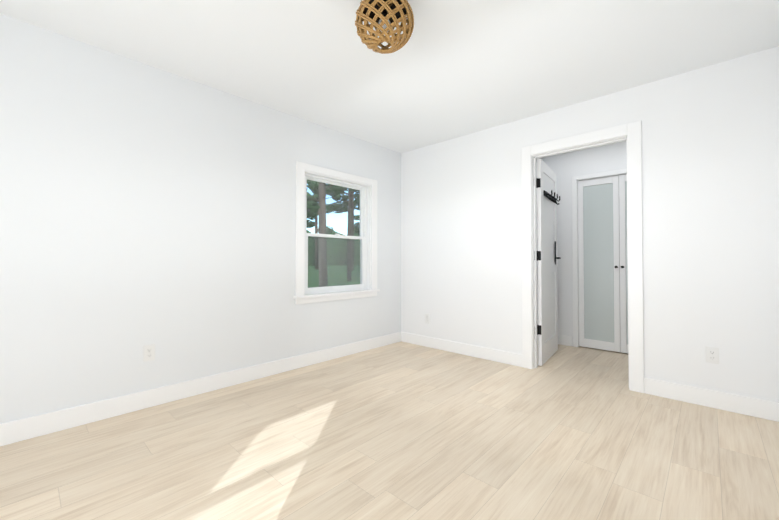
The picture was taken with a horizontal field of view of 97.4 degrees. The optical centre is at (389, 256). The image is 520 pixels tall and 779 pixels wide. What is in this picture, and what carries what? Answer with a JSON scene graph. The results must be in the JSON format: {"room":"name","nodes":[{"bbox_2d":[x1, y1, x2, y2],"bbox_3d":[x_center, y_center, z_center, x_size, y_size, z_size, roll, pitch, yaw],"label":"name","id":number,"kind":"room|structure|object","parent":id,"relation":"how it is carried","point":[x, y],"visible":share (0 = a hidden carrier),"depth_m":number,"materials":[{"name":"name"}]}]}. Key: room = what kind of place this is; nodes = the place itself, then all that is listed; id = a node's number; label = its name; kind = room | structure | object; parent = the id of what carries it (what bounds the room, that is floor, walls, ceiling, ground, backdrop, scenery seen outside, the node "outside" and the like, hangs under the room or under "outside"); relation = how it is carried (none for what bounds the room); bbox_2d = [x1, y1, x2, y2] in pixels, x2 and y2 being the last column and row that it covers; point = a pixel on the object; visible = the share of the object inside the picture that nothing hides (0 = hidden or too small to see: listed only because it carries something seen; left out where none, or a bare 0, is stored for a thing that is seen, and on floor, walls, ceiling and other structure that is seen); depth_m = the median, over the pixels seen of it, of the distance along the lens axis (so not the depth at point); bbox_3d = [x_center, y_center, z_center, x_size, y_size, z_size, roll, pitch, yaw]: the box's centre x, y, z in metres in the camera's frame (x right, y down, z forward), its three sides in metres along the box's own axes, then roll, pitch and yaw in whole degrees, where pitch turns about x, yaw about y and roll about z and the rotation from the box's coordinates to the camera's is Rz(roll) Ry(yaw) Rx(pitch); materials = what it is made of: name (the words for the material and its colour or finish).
{"room":"empty bedroom","nodes":[
{"label":"empty bedroom","id":0,"kind":"room"},
{"bbox_2d":[0,14,400,423],"bbox_3d":[-1.289,-0.079,3.008,0.150,2.560,8.280,-1,-1,43],"label":"wall","id":1,"kind":"structure","parent":0,"point":[142,205],"depth_m":2.43,"materials":[{"name":"white paint"}]},
{"bbox_2d":[143,344,154,361],"bbox_3d":[-1.709,0.688,2.433,0.007,0.115,0.070,-1,-1,43],"label":"electrical outlet","id":2,"kind":"object","parent":1,"relation":"attached to","point":[148,352],"visible":1,"depth_m":2.43,"materials":[{"name":"white plastic"}]},
{"bbox_2d":[0,332,399,446],"bbox_3d":[-1.896,1.008,2.220,0.019,0.125,6.020,-1,-1,43],"label":"baseboard","id":3,"kind":"structure","parent":1,"relation":"attached to","point":[15,431],"depth_m":2.48,"materials":[{"name":"white paint"}]},
{"bbox_2d":[293,161,379,303],"bbox_3d":[-0.568,-0.221,3.741,0.175,1.384,1.140,-1,-1,43],"label":"window unit","id":4,"kind":"structure","parent":1,"relation":"in","point":[362,238],"depth_m":3.74,"materials":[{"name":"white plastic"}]},
{"bbox_2d":[0,341,778,519],"bbox_3d":[-0.021,1.125,1.828,3.290,0.120,8.010,-1,-1,43],"label":"floor","id":5,"kind":"structure","parent":0,"point":[401,430],"depth_m":1.85,"materials":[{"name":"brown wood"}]},
{"bbox_2d":[0,0,778,152],"bbox_3d":[-0.032,-1.435,1.853,3.590,0.120,8.280,-1,-1,43],"label":"ceiling","id":6,"kind":"structure","parent":0,"point":[450,69],"depth_m":2.27,"materials":[{"name":"white paint"}]},
{"bbox_2d":[355,0,413,53],"bbox_3d":[-0.025,-1.235,1.790,0.310,0.282,0.310,-1,-1,43],"label":"globe pendant light","id":7,"kind":"object","parent":6,"relation":"hanging from","point":[385,17],"visible":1,"depth_m":1.73,"materials":[{"name":"brown wicker"}]},
{"bbox_2d":[537,141,626,345],"bbox_3d":[2.228,-0.122,4.254,3.290,2.440,0.120,-1,-1,43],"label":"wall","id":8,"kind":"structure","parent":0,"point":[566,167],"depth_m":4.20,"materials":[{"name":"white paint"}]},
{"bbox_2d":[558,334,571,345],"bbox_3d":[1.600,1.042,4.731,1.698,0.125,0.015,-1,-1,43],"label":"baseboard","id":9,"kind":"structure","parent":8,"relation":"attached to","point":[566,340],"depth_m":4.19,"materials":[{"name":"white paint"}]},
{"bbox_2d":[578,175,620,351],"bbox_3d":[2.434,0.086,3.989,0.416,1.994,0.076,-1,-1,43],"label":"closet door leaf","id":10,"kind":"structure","parent":8,"relation":"in","point":[599,261],"depth_m":3.99,"materials":[{"name":"white paint"}]},
{"bbox_2d":[572,168,626,346],"bbox_3d":[2.622,0.078,3.883,0.882,2.030,0.120,-1,-1,43],"label":"door frame","id":11,"kind":"structure","parent":8,"relation":"attached to","point":[577,245],"depth_m":4.13,"materials":[{"name":"white paint"}]},
{"bbox_2d":[619,174,627,353],"bbox_3d":[2.740,0.082,3.702,0.416,1.994,0.076,-1,-1,43],"label":"closet door leaf","id":12,"kind":"structure","parent":8,"relation":"in","point":[623,263],"depth_m":3.82,"materials":[{"name":"white paint"}]},
{"bbox_2d":[401,46,778,401],"bbox_3d":[1.395,-0.134,3.362,3.290,2.440,0.120,-1,-1,43],"label":"wall","id":13,"kind":"structure","parent":0,"point":[710,182],"depth_m":2.60,"materials":[{"name":"white paint"}]},
{"bbox_2d":[425,314,429,323],"bbox_3d":[0.456,0.757,4.140,0.070,0.115,0.007,-1,-1,43],"label":"outlet","id":14,"kind":"object","parent":13,"relation":"attached to","point":[427,318],"visible":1,"depth_m":4.13,"materials":[{"name":"white plastic"}]},
{"bbox_2d":[400,332,521,366],"bbox_3d":[0.736,1.031,3.870,1.551,0.125,0.015,-1,-1,43],"label":"baseboard","id":15,"kind":"structure","parent":13,"relation":"attached to","point":[506,357],"depth_m":3.77,"materials":[{"name":"white paint"}]},
{"bbox_2d":[534,158,560,365],"bbox_3d":[1.683,0.059,3.642,0.213,2.041,0.835,-1,-1,43],"label":"bedroom door","id":16,"kind":"structure","parent":13,"relation":"in","point":[547,257],"depth_m":3.57,"materials":[{"name":"white paint"}]},
{"bbox_2d":[521,121,643,392],"bbox_3d":[1.698,0.006,3.078,0.956,2.152,0.156,-1,-1,43],"label":"door frame","id":17,"kind":"structure","parent":13,"relation":"attached to","point":[632,132],"depth_m":2.89,"materials":[{"name":"white paint"}]},
{"bbox_2d":[644,377,778,421],"bbox_3d":[2.269,1.011,2.438,0.733,0.125,0.015,-1,-1,43],"label":"baseboard","id":18,"kind":"structure","parent":13,"relation":"attached to","point":[750,406],"depth_m":2.41,"materials":[{"name":"white paint"}]},
{"bbox_2d":[705,346,718,363],"bbox_3d":[2.291,0.703,2.427,0.070,0.115,0.007,-1,-1,43],"label":"electrical outlet","id":19,"kind":"object","parent":13,"relation":"attached to","point":[712,354],"visible":1,"depth_m":2.42,"materials":[{"name":"white plastic"}]},
{"label":"outside","id":20,"kind":"structure","parent":0,"visible":0},
{"bbox_2d":[306,265,359,294],"bbox_3d":[-18.238,2.037,43.325,160.000,0.200,200.000,-1,-1,43],"label":"ground","id":21,"kind":"structure","parent":20,"point":[330,279],"depth_m":29.21,"materials":[{"name":"green plant"}]},
{"bbox_2d":[307,180,359,286],"bbox_3d":[-5.808,-5.139,87.006,106.660,26.481,105.175,-1,-1,43],"label":"grove","id":22,"kind":"object","parent":21,"relation":"on","point":[322,190],"depth_m":39.09,"materials":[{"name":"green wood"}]}
]}

